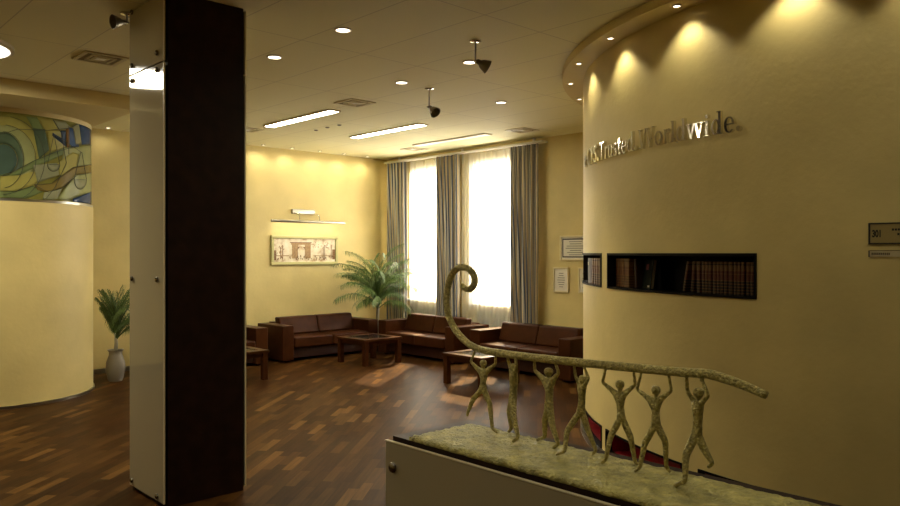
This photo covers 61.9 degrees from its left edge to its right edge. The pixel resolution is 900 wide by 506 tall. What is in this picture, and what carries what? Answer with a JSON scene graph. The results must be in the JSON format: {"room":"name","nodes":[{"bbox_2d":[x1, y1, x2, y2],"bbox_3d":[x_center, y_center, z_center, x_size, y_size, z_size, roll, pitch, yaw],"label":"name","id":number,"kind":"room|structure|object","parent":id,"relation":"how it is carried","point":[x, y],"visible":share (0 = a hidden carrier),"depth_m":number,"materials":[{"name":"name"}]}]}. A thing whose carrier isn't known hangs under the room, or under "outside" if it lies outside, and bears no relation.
{"room":"public hall","nodes":[
{"label":"public hall","id":0,"kind":"room"},
{"bbox_2d":[0,201,92,406],"bbox_3d":[-5.574,0.583,9.206,2.220,2.335,2.019,0,0,-43],"label":"wall","id":1,"kind":"structure","parent":0,"point":[46,249],"depth_m":8.70,"materials":[{"name":"yellow paint"}]},
{"bbox_2d":[0,198,92,206],"bbox_3d":[-5.574,-0.601,9.206,2.210,0.029,2.010,0,0,-43],"label":"trim","id":2,"kind":"structure","parent":1,"relation":"on","point":[1,199],"depth_m":8.71,"materials":[{"name":"silver metal"}]},
{"bbox_2d":[0,111,90,204],"bbox_3d":[-5.441,-1.100,8.972,2.170,0.968,1.477,0,0,-33],"label":"mural","id":3,"kind":"object","parent":2,"relation":"on","point":[42,158],"visible":1,"depth_m":8.71,"materials":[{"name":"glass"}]},
{"bbox_2d":[0,366,129,409],"bbox_3d":[-5.006,1.715,9.740,12.100,0.070,2.052,0,0,-43],"label":"baseboard","id":4,"kind":"structure","parent":1,"relation":"attached to","point":[93,387],"depth_m":8.87,"materials":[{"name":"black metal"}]},
{"bbox_2d":[106,349,124,381],"bbox_3d":[-4.575,1.535,10.260,0.250,0.430,0.250,0,0,-43],"label":"vase","id":5,"kind":"object","parent":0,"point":[115,363],"depth_m":10.17,"materials":[{"name":"white ceramic"}]},
{"bbox_2d":[91,128,386,368],"bbox_3d":[-5.587,-0.025,10.611,12.450,3.550,0.300,0,0,-43],"label":"wall","id":6,"kind":"structure","parent":0,"point":[351,190],"depth_m":12.96,"materials":[{"name":"yellow paint"}]},
{"bbox_2d":[0,106,91,131],"bbox_3d":[-5.575,-1.611,9.207,2.184,0.053,1.986,0,0,-43],"label":"trim","id":7,"kind":"structure","parent":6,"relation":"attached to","point":[3,109],"depth_m":8.72,"materials":[{"name":"brown paint"}]},
{"bbox_2d":[270,235,337,264],"bbox_3d":[-2.553,-0.048,13.239,1.370,0.515,0.044,0,0,-43],"label":"framed picture","id":8,"kind":"object","parent":6,"relation":"attached to","point":[284,249],"visible":1,"depth_m":13.21,"materials":[{"name":"beige paper"}]},
{"bbox_2d":[271,209,344,223],"bbox_3d":[-2.510,-0.643,13.171,1.500,0.244,0.202,0,0,-43],"label":"picture light","id":9,"kind":"object","parent":6,"relation":"attached to","point":[293,211],"visible":1,"depth_m":13.13,"materials":[{"name":"silver metal"}]},
{"bbox_2d":[0,351,590,505],"bbox_3d":[-0.643,1.800,5.377,12.450,0.100,14.700,0,0,-43],"label":"floor","id":10,"kind":"structure","parent":0,"point":[318,428],"depth_m":7.52,"materials":[{"name":"brown wood"}]},
{"bbox_2d":[94,285,129,381],"bbox_3d":[-4.261,1.024,10.229,0.960,1.452,0.990,0,0,-43],"label":"potted palm","id":11,"kind":"object","parent":10,"relation":"on","point":[112,310],"visible":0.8,"depth_m":10.17,"materials":[{"name":"green plant"}]},
{"bbox_2d":[130,0,245,505],"bbox_3d":[-1.945,-0.025,5.564,0.656,3.550,0.630,0,0,-43],"label":"column","id":12,"kind":"structure","parent":10,"relation":"on","point":[188,57],"depth_m":5.33,"materials":[{"name":"brown wood"}]},
{"bbox_2d":[246,325,267,365],"bbox_3d":[-3.527,1.407,11.611,1.140,0.685,0.815,0,0,-43],"label":"armchair","id":13,"kind":"object","parent":10,"relation":"on","point":[256,336],"visible":0.12,"depth_m":11.63,"materials":[{"name":"brown leather"}]},
{"bbox_2d":[246,340,254,346],"bbox_3d":[-3.448,1.442,11.528,0.712,0.173,0.585,0,0,-43],"label":"seat cushion","id":14,"kind":"object","parent":13,"relation":"on","point":[251,343],"depth_m":11.51,"materials":[{"name":"brown leather"}]},
{"bbox_2d":[246,346,268,379],"bbox_3d":[-3.026,1.545,10.375,0.750,0.410,0.750,0,0,-43],"label":"coffee table","id":15,"kind":"object","parent":10,"relation":"on","point":[251,352],"visible":0.28,"depth_m":10.32,"materials":[{"name":"brown wood"}]},
{"bbox_2d":[258,312,377,361],"bbox_3d":[-2.229,1.407,12.837,1.910,0.685,0.815,0,0,-43],"label":"sofa","id":16,"kind":"object","parent":10,"relation":"on","point":[289,337],"visible":0.83,"depth_m":12.55,"materials":[{"name":"brown leather"}]},
{"bbox_2d":[275,315,317,333],"bbox_3d":[-2.584,1.208,12.671,0.737,0.285,0.225,0,0,-43],"label":"cushion","id":17,"kind":"object","parent":16,"relation":"on","point":[303,324],"depth_m":12.65,"materials":[{"name":"brown leather"}]},
{"bbox_2d":[294,332,332,347],"bbox_3d":[-2.421,1.442,12.498,0.737,0.173,0.585,0,0,-43],"label":"seat cushion","id":18,"kind":"object","parent":16,"relation":"on","point":[301,339],"depth_m":12.34,"materials":[{"name":"brown leather"}]},
{"bbox_2d":[314,312,353,331],"bbox_3d":[-2.042,1.208,13.182,0.737,0.285,0.225,0,0,-43],"label":"cushion","id":19,"kind":"object","parent":16,"relation":"on","point":[329,322],"depth_m":13.11,"materials":[{"name":"brown leather"}]},
{"bbox_2d":[318,329,367,343],"bbox_3d":[-1.879,1.442,13.009,0.737,0.173,0.585,0,0,-43],"label":"seat cushion","id":20,"kind":"object","parent":16,"relation":"on","point":[334,333],"depth_m":12.87,"materials":[{"name":"brown leather"}]},
{"bbox_2d":[337,333,401,366],"bbox_3d":[-1.292,1.545,12.027,0.750,0.410,0.750,0,0,-43],"label":"coffee table","id":21,"kind":"object","parent":10,"relation":"on","point":[371,339],"visible":1,"depth_m":11.93,"materials":[{"name":"brown wood"}]},
{"bbox_2d":[332,243,421,351],"bbox_3d":[-1.325,0.791,13.268,1.535,1.918,1.559,0,0,-19],"label":"potted palm","id":22,"kind":"object","parent":10,"relation":"on","point":[374,286],"visible":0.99,"depth_m":13.11,"materials":[{"name":"green plant"}]},
{"bbox_2d":[379,313,488,363],"bbox_3d":[-0.310,1.407,12.652,0.815,0.685,1.910,0,0,-43],"label":"sofa","id":23,"kind":"object","parent":10,"relation":"on","point":[427,335],"visible":0.82,"depth_m":12.49,"materials":[{"name":"brown leather"}]},
{"bbox_2d":[386,330,432,344],"bbox_3d":[-0.650,1.442,12.844,0.585,0.173,0.737,0,0,-43],"label":"seat cushion","id":24,"kind":"object","parent":23,"relation":"on","point":[408,336],"depth_m":12.65,"materials":[{"name":"brown leather"}]},
{"bbox_2d":[405,313,439,332],"bbox_3d":[-0.477,1.208,13.007,0.225,0.285,0.737,0,0,-43],"label":"cushion","id":25,"kind":"object","parent":23,"relation":"on","point":[415,322],"depth_m":12.93,"materials":[{"name":"brown leather"}]},
{"bbox_2d":[414,333,444,348],"bbox_3d":[-0.138,1.442,12.302,0.585,0.173,0.737,0,0,-43],"label":"seat cushion","id":26,"kind":"object","parent":23,"relation":"on","point":[428,340],"depth_m":12.17,"materials":[{"name":"brown leather"}]},
{"bbox_2d":[433,316,471,333],"bbox_3d":[0.035,1.208,12.465,0.225,0.285,0.737,0,0,-43],"label":"cushion","id":27,"kind":"object","parent":23,"relation":"on","point":[439,322],"depth_m":12.51,"materials":[{"name":"brown leather"}]},
{"bbox_2d":[442,349,518,387],"bbox_3d":[0.421,1.545,10.068,0.750,0.410,0.750,0,0,-43],"label":"coffee table","id":28,"kind":"object","parent":10,"relation":"on","point":[464,356],"visible":0.45,"depth_m":9.98,"materials":[{"name":"brown wood"}]},
{"bbox_2d":[470,321,582,381],"bbox_3d":[1.242,1.407,11.009,0.815,0.685,1.910,0,0,-43],"label":"sofa","id":29,"kind":"object","parent":10,"relation":"on","point":[562,341],"visible":0.6,"depth_m":10.86,"materials":[{"name":"brown leather"}]},
{"bbox_2d":[480,341,536,350],"bbox_3d":[0.902,1.442,11.201,0.585,0.173,0.737,0,0,-43],"label":"seat cushion","id":30,"kind":"object","parent":29,"relation":"on","point":[504,345],"depth_m":11.11,"materials":[{"name":"brown leather"}]},
{"bbox_2d":[499,321,541,344],"bbox_3d":[1.075,1.208,11.364,0.225,0.285,0.737,0,0,-43],"label":"cushion","id":31,"kind":"object","parent":29,"relation":"on","point":[510,332],"depth_m":11.29,"materials":[{"name":"brown leather"}]},
{"bbox_2d":[517,345,557,364],"bbox_3d":[1.414,1.442,10.659,0.585,0.173,0.737,0,0,-43],"label":"seat cushion","id":32,"kind":"object","parent":29,"relation":"on","point":[535,349],"depth_m":10.59,"materials":[{"name":"brown leather"}]},
{"bbox_2d":[536,325,582,346],"bbox_3d":[1.587,1.208,10.822,0.225,0.285,0.737,0,0,-43],"label":"cushion","id":33,"kind":"object","parent":29,"relation":"on","point":[546,335],"depth_m":10.83,"materials":[{"name":"brown leather"}]},
{"bbox_2d":[385,420,840,505],"bbox_3d":[0.923,1.282,2.408,0.510,0.935,3.034,0,0,-43],"label":"pedestal","id":34,"kind":"object","parent":10,"relation":"on","point":[417,474],"visible":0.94,"depth_m":2.99,"materials":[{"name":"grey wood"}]},
{"bbox_2d":[409,264,820,505],"bbox_3d":[0.893,0.432,2.402,0.388,0.764,2.905,0,0,-43],"label":"bronze sculpture","id":35,"kind":"object","parent":34,"relation":"on","point":[640,483],"visible":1,"depth_m":2.79,"materials":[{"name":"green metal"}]},
{"bbox_2d":[0,0,650,159],"bbox_3d":[-0.643,-1.860,5.377,12.450,0.120,14.700,0,0,-43],"label":"ceiling","id":36,"kind":"structure","parent":0,"point":[528,44],"depth_m":7.01,"materials":[{"name":"paint"}]},
{"bbox_2d":[0,39,14,58],"bbox_3d":[-4.282,-1.772,6.382,1.000,0.055,1.000,0,0,-43],"label":"round ceiling light","id":37,"kind":"object","parent":36,"relation":"attached to","point":[7,50],"visible":1,"depth_m":6.53,"materials":[{"name":"beige glass"}]},
{"bbox_2d":[0,46,9,57],"bbox_3d":[-4.282,-1.772,6.382,0.950,0.054,0.950,0,0,-43],"label":"diffuser","id":38,"kind":"object","parent":37,"relation":"attached to","point":[4,50],"depth_m":6.57,"materials":[{"name":"white glass"}]},
{"bbox_2d":[0,77,129,126],"bbox_3d":[-6.804,-1.720,7.432,6.315,0.160,2.650,0,0,-43],"label":"ceiling","id":39,"kind":"structure","parent":36,"relation":"attached to","point":[92,107],"depth_m":8.28,"materials":[{"name":"brown paint"}]},
{"bbox_2d":[72,50,128,66],"bbox_3d":[-3.227,-1.793,6.925,0.380,0.014,0.380,0,0,-43],"label":"ceiling vent","id":40,"kind":"object","parent":36,"relation":"in","point":[86,56],"visible":1,"depth_m":6.90,"materials":[{"name":"brown metal"}]},
{"bbox_2d":[109,11,129,28],"bbox_3d":[-2.446,-1.728,5.600,0.106,0.143,0.168,0,0,39],"label":"spotlight","id":41,"kind":"object","parent":36,"relation":"hanging from","point":[115,22],"visible":0.97,"depth_m":5.58,"materials":[{"name":"silver metal"}]},
{"bbox_2d":[246,127,263,132],"bbox_3d":[-2.944,-1.793,10.907,0.340,0.014,0.340,0,0,-43],"label":"ceiling vent","id":42,"kind":"object","parent":36,"relation":"in","point":[248,129],"visible":0.51,"depth_m":10.89,"materials":[{"name":"brown"}]},
{"bbox_2d":[266,55,281,59],"bbox_3d":[-1.608,-1.793,6.872,0.143,0.012,0.143,0,0,-43],"label":"recessed light","id":43,"kind":"object","parent":36,"relation":"in","point":[274,57],"visible":1,"depth_m":6.87,"materials":[{"name":"beige glass"}]},
{"bbox_2d":[263,109,340,127],"bbox_3d":[-2.007,-1.790,10.017,0.172,0.020,1.640,0,0,-43],"label":"recessed light","id":44,"kind":"object","parent":36,"relation":"in","point":[327,111],"visible":1,"depth_m":9.93,"materials":[{"name":"beige plastic"}]},
{"bbox_2d":[334,27,351,32],"bbox_3d":[-0.861,-1.793,6.037,0.143,0.012,0.143,0,0,-43],"label":"recessed light","id":45,"kind":"object","parent":36,"relation":"in","point":[337,29],"visible":1,"depth_m":6.02,"materials":[{"name":"beige glass"}]},
{"bbox_2d":[334,98,375,106],"bbox_3d":[-1.138,-1.793,8.967,0.360,0.014,0.360,0,0,-43],"label":"ceiling vent","id":46,"kind":"object","parent":36,"relation":"in","point":[352,102],"visible":1,"depth_m":8.96,"materials":[{"name":"brown"}]},
{"bbox_2d":[349,123,427,138],"bbox_3d":[-0.931,-1.790,11.034,0.172,0.020,1.640,0,0,-43],"label":"recessed light","id":47,"kind":"object","parent":36,"relation":"in","point":[406,127],"visible":1,"depth_m":10.92,"materials":[{"name":"beige plastic"}]},
{"bbox_2d":[395,81,407,84],"bbox_3d":[-0.511,-1.793,7.895,0.143,0.012,0.143,0,0,-43],"label":"recessed light","id":48,"kind":"object","parent":36,"relation":"in","point":[396,82],"visible":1,"depth_m":7.89,"materials":[{"name":"beige glass"}]},
{"bbox_2d":[400,147,427,150],"bbox_3d":[-0.628,-1.793,12.970,0.340,0.014,0.340,0,0,-43],"label":"ceiling vent","id":49,"kind":"object","parent":36,"relation":"in","point":[409,148],"visible":1,"depth_m":12.96,"materials":[{"name":"brown metal"}]},
{"bbox_2d":[425,87,439,117],"bbox_3d":[-0.192,-1.634,8.149,0.126,0.331,0.188,0,0,-43],"label":"spotlight","id":50,"kind":"object","parent":36,"relation":"hanging from","point":[434,111],"visible":1,"depth_m":8.15,"materials":[{"name":"silver metal"}]},
{"bbox_2d":[412,133,491,146],"bbox_3d":[0.006,-1.790,11.905,0.172,0.020,1.660,0,0,-43],"label":"recessed light","id":51,"kind":"object","parent":36,"relation":"in","point":[481,134],"visible":1,"depth_m":11.79,"materials":[{"name":"beige"}]},
{"bbox_2d":[384,138,547,163],"bbox_3d":[0.122,-1.748,12.977,0.140,0.104,3.900,0,0,-43],"label":"rail","id":52,"kind":"object","parent":36,"relation":"attached to","point":[533,141],"visible":0.97,"depth_m":12.67,"materials":[{"name":"white paint"}]},
{"bbox_2d":[386,162,407,318],"bbox_3d":[-1.003,0.003,14.102,0.108,3.395,0.569,0,0,-43],"label":"drape","id":53,"kind":"object","parent":52,"relation":"hanging from","point":[397,217],"visible":0.72,"depth_m":14.06,"materials":[{"name":"grey fabric"}]},
{"bbox_2d":[410,158,435,314],"bbox_3d":[-0.473,0.002,13.665,0.037,3.397,0.825,0,0,-43],"label":"sheer curtain","id":54,"kind":"object","parent":52,"relation":"hanging from","point":[422,172],"visible":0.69,"depth_m":13.68,"materials":[{"name":"white fabric"}]},
{"bbox_2d":[436,154,459,316],"bbox_3d":[-0.052,0.003,13.093,0.102,3.395,0.581,0,0,-43],"label":"drape","id":55,"kind":"object","parent":52,"relation":"hanging from","point":[447,167],"visible":0.7,"depth_m":13.04,"materials":[{"name":"grey fabric"}]},
{"bbox_2d":[461,148,509,327],"bbox_3d":[0.620,0.002,12.508,0.037,3.397,1.241,0,0,-43],"label":"sheer curtain","id":56,"kind":"object","parent":52,"relation":"hanging from","point":[485,175],"visible":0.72,"depth_m":12.50,"materials":[{"name":"white fabric"}]},
{"bbox_2d":[510,143,538,323],"bbox_3d":[1.171,0.003,11.800,0.107,3.395,0.582,0,0,-43],"label":"drape","id":57,"kind":"object","parent":52,"relation":"hanging from","point":[524,200],"visible":0.86,"depth_m":11.79,"materials":[{"name":"grey fabric"}]},
{"bbox_2d":[462,60,475,64],"bbox_3d":[0.187,-1.793,7.054,0.143,0.012,0.143,0,0,-43],"label":"recessed light","id":58,"kind":"object","parent":36,"relation":"in","point":[468,62],"visible":0.86,"depth_m":7.06,"materials":[{"name":"beige glass"}]},
{"bbox_2d":[470,38,491,73],"bbox_3d":[0.259,-1.662,6.346,0.186,0.276,0.119,0,0,-22],"label":"spotlight","id":59,"kind":"object","parent":36,"relation":"hanging from","point":[484,65],"visible":1,"depth_m":6.33,"materials":[{"name":"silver metal"}]},
{"bbox_2d":[495,101,506,103],"bbox_3d":[0.608,-1.793,8.938,0.143,0.012,0.143,0,0,-43],"label":"recessed light","id":60,"kind":"object","parent":36,"relation":"in","point":[496,102],"visible":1,"depth_m":8.94,"materials":[{"name":"beige"}]},
{"bbox_2d":[505,127,539,132],"bbox_3d":[1.055,-1.793,10.970,0.360,0.014,0.360,0,0,-43],"label":"ceiling vent","id":61,"kind":"object","parent":36,"relation":"in","point":[522,129],"visible":1,"depth_m":10.94,"materials":[{"name":"brown metal"}]},
{"bbox_2d":[387,132,582,327],"bbox_3d":[3.858,-0.025,9.422,0.350,3.550,14.400,0,0,-43],"label":"wall","id":62,"kind":"structure","parent":0,"point":[560,160],"depth_m":11.53,"materials":[{"name":"yellow paint"}]},
{"bbox_2d":[553,267,568,292],"bbox_3d":[1.695,0.410,11.436,0.027,0.380,0.288,0,0,-43],"label":"framed certificate","id":63,"kind":"object","parent":62,"relation":"attached to","point":[560,274],"visible":1,"depth_m":11.43,"materials":[{"name":"beige paper"}]},
{"bbox_2d":[560,235,582,259],"bbox_3d":[1.882,-0.075,11.238,0.027,0.370,0.580,0,0,-43],"label":"framed certificate","id":64,"kind":"object","parent":62,"relation":"attached to","point":[571,247],"visible":0.58,"depth_m":11.29,"materials":[{"name":"beige paper"}]},
{"bbox_2d":[578,268,582,292],"bbox_3d":[2.018,0.410,11.094,0.027,0.380,0.288,0,0,-43],"label":"framed certificate","id":65,"kind":"object","parent":62,"relation":"attached to","point":[580,270],"visible":0.41,"depth_m":11.17,"materials":[{"name":"beige paper"}]},
{"bbox_2d":[562,0,708,105],"bbox_3d":[3.521,-1.765,5.953,4.251,0.070,7.820,0,0,-34],"label":"ceiling","id":66,"kind":"structure","parent":0,"point":[627,24],"depth_m":5.99,"materials":[{"name":"brown paint"}]},
{"bbox_2d":[672,4,680,7],"bbox_3d":[1.582,-1.723,5.231,0.061,0.012,0.061,0,0,-43],"label":"recessed light","id":67,"kind":"object","parent":66,"relation":"in","point":[673,5],"visible":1,"depth_m":5.22,"materials":[{"name":"beige glass"}]},
{"bbox_2d":[583,0,899,505],"bbox_3d":[3.600,0.010,6.007,4.022,3.480,7.399,0,0,-34],"label":"wall","id":68,"kind":"structure","parent":0,"point":[812,87],"depth_m":4.79,"materials":[{"name":"yellow paint"}]},
{"bbox_2d":[582,253,601,286],"bbox_3d":[1.477,0.150,7.202,0.369,0.298,1.378,0,0,4],"label":"wall niche","id":69,"kind":"object","parent":68,"relation":"attached to","point":[586,256],"visible":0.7,"depth_m":7.86,"materials":[{"name":"black"}]},
{"bbox_2d":[588,258,591,283],"bbox_3d":[1.406,0.166,7.015,0.208,0.235,0.200,0,0,1],"label":"book","id":70,"kind":"object","parent":69,"relation":"in","point":[589,259],"visible":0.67,"depth_m":6.96,"materials":[{"name":"white paper"}]},
{"bbox_2d":[592,258,593,283],"bbox_3d":[1.387,0.166,6.886,0.166,0.235,0.048,0,0,-1],"label":"book","id":71,"kind":"object","parent":69,"relation":"in","point":[592,258],"visible":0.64,"depth_m":6.87,"materials":[{"name":"beige leather"}]},
{"bbox_2d":[594,258,595,283],"bbox_3d":[1.390,0.166,6.795,0.166,0.235,0.048,0,0,-3],"label":"book","id":72,"kind":"object","parent":69,"relation":"in","point":[594,258],"visible":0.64,"depth_m":6.78,"materials":[{"name":"beige leather"}]},
{"bbox_2d":[596,258,598,284],"bbox_3d":[1.395,0.166,6.714,0.166,0.235,0.048,0,0,-4],"label":"book","id":73,"kind":"object","parent":69,"relation":"in","point":[597,259],"visible":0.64,"depth_m":6.69,"materials":[{"name":"beige leather"}]},
{"bbox_2d":[580,418,603,450],"bbox_3d":[3.589,1.725,5.999,4.055,0.050,7.460,0,0,-34],"label":"baseboard","id":74,"kind":"structure","parent":68,"relation":"attached to","point":[583,432],"depth_m":7.03,"materials":[{"name":"silver metal"}]},
{"bbox_2d":[583,409,601,448],"bbox_3d":[1.438,1.600,7.201,0.291,0.198,1.384,0,0,4],"label":"wall niche","id":75,"kind":"object","parent":68,"relation":"attached to","point":[596,428],"visible":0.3,"depth_m":7.00,"materials":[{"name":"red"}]},
{"bbox_2d":[605,429,681,468],"bbox_3d":[1.577,1.600,5.907,0.269,0.198,1.103,0,0,-17],"label":"wall niche","id":76,"kind":"object","parent":68,"relation":"attached to","point":[620,446],"visible":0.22,"depth_m":6.28,"materials":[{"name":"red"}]},
{"bbox_2d":[584,111,742,166],"bbox_3d":[1.508,-0.870,5.900,0.205,0.157,2.193,0,0,-17],"label":"sign lettering","id":77,"kind":"object","parent":68,"relation":"attached to","point":[607,151],"depth_m":5.50,"materials":[{"name":"silver metal"}]},
{"bbox_2d":[607,253,756,299],"bbox_3d":[1.744,0.150,5.632,0.398,0.298,1.676,0,0,-22],"label":"wall niche","id":78,"kind":"object","parent":68,"relation":"attached to","point":[671,267],"visible":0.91,"depth_m":5.83,"materials":[{"name":"black"}]},
{"bbox_2d":[616,259,619,286],"bbox_3d":[1.496,0.166,6.366,0.166,0.235,0.084,0,0,-10],"label":"book","id":79,"kind":"object","parent":78,"relation":"in","point":[617,260],"visible":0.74,"depth_m":6.33,"materials":[{"name":"brown paper"}]},
{"bbox_2d":[620,259,623,286],"bbox_3d":[1.512,0.166,6.279,0.166,0.235,0.084,0,0,-11],"label":"book","id":80,"kind":"object","parent":78,"relation":"in","point":[621,260],"visible":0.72,"depth_m":6.25,"materials":[{"name":"beige leather"}]},
{"bbox_2d":[624,259,634,287],"bbox_3d":[1.530,0.166,6.192,0.166,0.235,0.084,0,0,-13],"label":"book","id":81,"kind":"object","parent":78,"relation":"in","point":[629,274],"visible":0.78,"depth_m":6.14,"materials":[{"name":"brown paper"}]},
{"bbox_2d":[634,259,654,287],"bbox_3d":[1.566,0.166,6.045,0.166,0.234,0.046,0,0,-15],"label":"book","id":82,"kind":"object","parent":78,"relation":"in","point":[638,263],"visible":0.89,"depth_m":6.02,"materials":[{"name":"brown leather"}]},
{"bbox_2d":[642,260,657,288],"bbox_3d":[1.583,0.170,5.976,0.065,0.234,0.155,0,0,-16],"label":"book","id":83,"kind":"object","parent":78,"relation":"in","point":[650,266],"visible":1,"depth_m":5.93,"materials":[{"name":"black paper"}]},
{"bbox_2d":[683,261,692,291],"bbox_3d":[1.779,0.172,5.460,0.166,0.222,0.064,0,0,-25],"label":"book","id":84,"kind":"object","parent":78,"relation":"in","point":[688,274],"visible":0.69,"depth_m":5.43,"materials":[{"name":"brown paper"}]},
{"bbox_2d":[691,261,707,292],"bbox_3d":[1.809,0.171,5.398,0.166,0.223,0.045,0,0,-26],"label":"book","id":85,"kind":"object","parent":78,"relation":"in","point":[694,267],"visible":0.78,"depth_m":5.36,"materials":[{"name":"brown leather"}]},
{"bbox_2d":[702,262,704,292],"bbox_3d":[1.851,0.172,5.314,0.166,0.222,0.026,0,0,-28],"label":"book","id":86,"kind":"object","parent":78,"relation":"in","point":[703,263],"visible":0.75,"depth_m":5.27,"materials":[{"name":"brown paper"}]},
{"bbox_2d":[697,261,713,292],"bbox_3d":[1.831,0.172,5.353,0.166,0.222,0.032,0,0,-27],"label":"book","id":87,"kind":"object","parent":78,"relation":"in","point":[699,264],"visible":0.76,"depth_m":5.31,"materials":[{"name":"brown leather"}]},
{"bbox_2d":[705,262,707,292],"bbox_3d":[1.865,0.172,5.288,0.166,0.222,0.025,0,0,-28],"label":"book","id":88,"kind":"object","parent":78,"relation":"in","point":[706,263],"visible":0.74,"depth_m":5.25,"materials":[{"name":"brown leather"}]},
{"bbox_2d":[708,262,712,293],"bbox_3d":[1.879,0.172,5.263,0.166,0.222,0.025,0,0,-29],"label":"book","id":89,"kind":"object","parent":78,"relation":"in","point":[710,264],"visible":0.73,"depth_m":5.22,"materials":[{"name":"brown leather"}]},
{"bbox_2d":[713,262,716,293],"bbox_3d":[1.898,0.172,5.227,0.166,0.222,0.028,0,0,-29],"label":"book","id":90,"kind":"object","parent":78,"relation":"in","point":[714,263],"visible":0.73,"depth_m":5.18,"materials":[{"name":"brown leather"}]},
{"bbox_2d":[717,262,719,293],"bbox_3d":[1.914,0.172,5.199,0.166,0.222,0.025,0,0,-30],"label":"book","id":91,"kind":"object","parent":78,"relation":"in","point":[718,263],"visible":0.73,"depth_m":5.15,"materials":[{"name":"brown leather"}]},
{"bbox_2d":[720,262,723,293],"bbox_3d":[1.928,0.172,5.174,0.166,0.222,0.025,0,0,-30],"label":"book","id":92,"kind":"object","parent":78,"relation":"in","point":[721,263],"visible":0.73,"depth_m":5.13,"materials":[{"name":"brown leather"}]},
{"bbox_2d":[724,262,728,294],"bbox_3d":[1.945,0.172,5.146,0.166,0.222,0.029,0,0,-31],"label":"book","id":93,"kind":"object","parent":78,"relation":"in","point":[726,264],"visible":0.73,"depth_m":5.10,"materials":[{"name":"brown leather"}]},
{"bbox_2d":[729,262,733,294],"bbox_3d":[1.964,0.172,5.114,0.166,0.222,0.032,0,0,-31],"label":"book","id":94,"kind":"object","parent":78,"relation":"in","point":[731,264],"visible":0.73,"depth_m":5.07,"materials":[{"name":"brown leather"}]},
{"bbox_2d":[734,262,736,294],"bbox_3d":[1.984,0.172,5.082,0.166,0.222,0.024,0,0,-32],"label":"book","id":95,"kind":"object","parent":78,"relation":"in","point":[735,263],"visible":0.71,"depth_m":5.04,"materials":[{"name":"brown leather"}]},
{"bbox_2d":[737,262,740,294],"bbox_3d":[1.999,0.172,5.059,0.166,0.222,0.024,0,0,-32],"label":"book","id":96,"kind":"object","parent":78,"relation":"in","point":[738,263],"visible":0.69,"depth_m":5.01,"materials":[{"name":"brown leather"}]},
{"bbox_2d":[741,262,745,295],"bbox_3d":[2.014,0.172,5.035,0.166,0.222,0.025,0,0,-33],"label":"book","id":97,"kind":"object","parent":78,"relation":"in","point":[743,264],"visible":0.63,"depth_m":4.99,"materials":[{"name":"brown leather"}]},
{"bbox_2d":[746,262,749,295],"bbox_3d":[2.036,0.172,5.001,0.166,0.222,0.026,0,0,-33],"label":"book","id":98,"kind":"object","parent":78,"relation":"in","point":[747,263],"visible":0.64,"depth_m":4.95,"materials":[{"name":"brown leather"}]},
{"bbox_2d":[750,262,753,295],"bbox_3d":[2.053,0.172,4.976,0.166,0.222,0.026,0,0,-34],"label":"book","id":99,"kind":"object","parent":78,"relation":"in","point":[751,263],"visible":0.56,"depth_m":4.93,"materials":[{"name":"brown leather"}]},
{"bbox_2d":[697,469,746,483],"bbox_3d":[2.108,1.600,4.846,0.265,0.198,1.052,0,0,-36],"label":"wall niche","id":100,"kind":"object","parent":68,"relation":"attached to","point":[698,470],"visible":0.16,"depth_m":5.11,"materials":[{"name":"black"}]},
{"bbox_2d":[868,222,899,243],"bbox_3d":[2.530,-0.111,4.193,0.341,0.122,0.016,0,0,42],"label":"room sign","id":101,"kind":"object","parent":68,"relation":"attached to","point":[878,233],"visible":1,"depth_m":4.25,"materials":[{"name":"gold metal"}]},
{"bbox_2d":[868,250,899,256],"bbox_3d":[2.515,0.004,4.206,0.301,0.038,0.014,0,0,42],"label":"strip","id":102,"kind":"object","parent":68,"relation":"attached to","point":[872,253],"visible":1,"depth_m":4.25,"materials":[{"name":"beige"}]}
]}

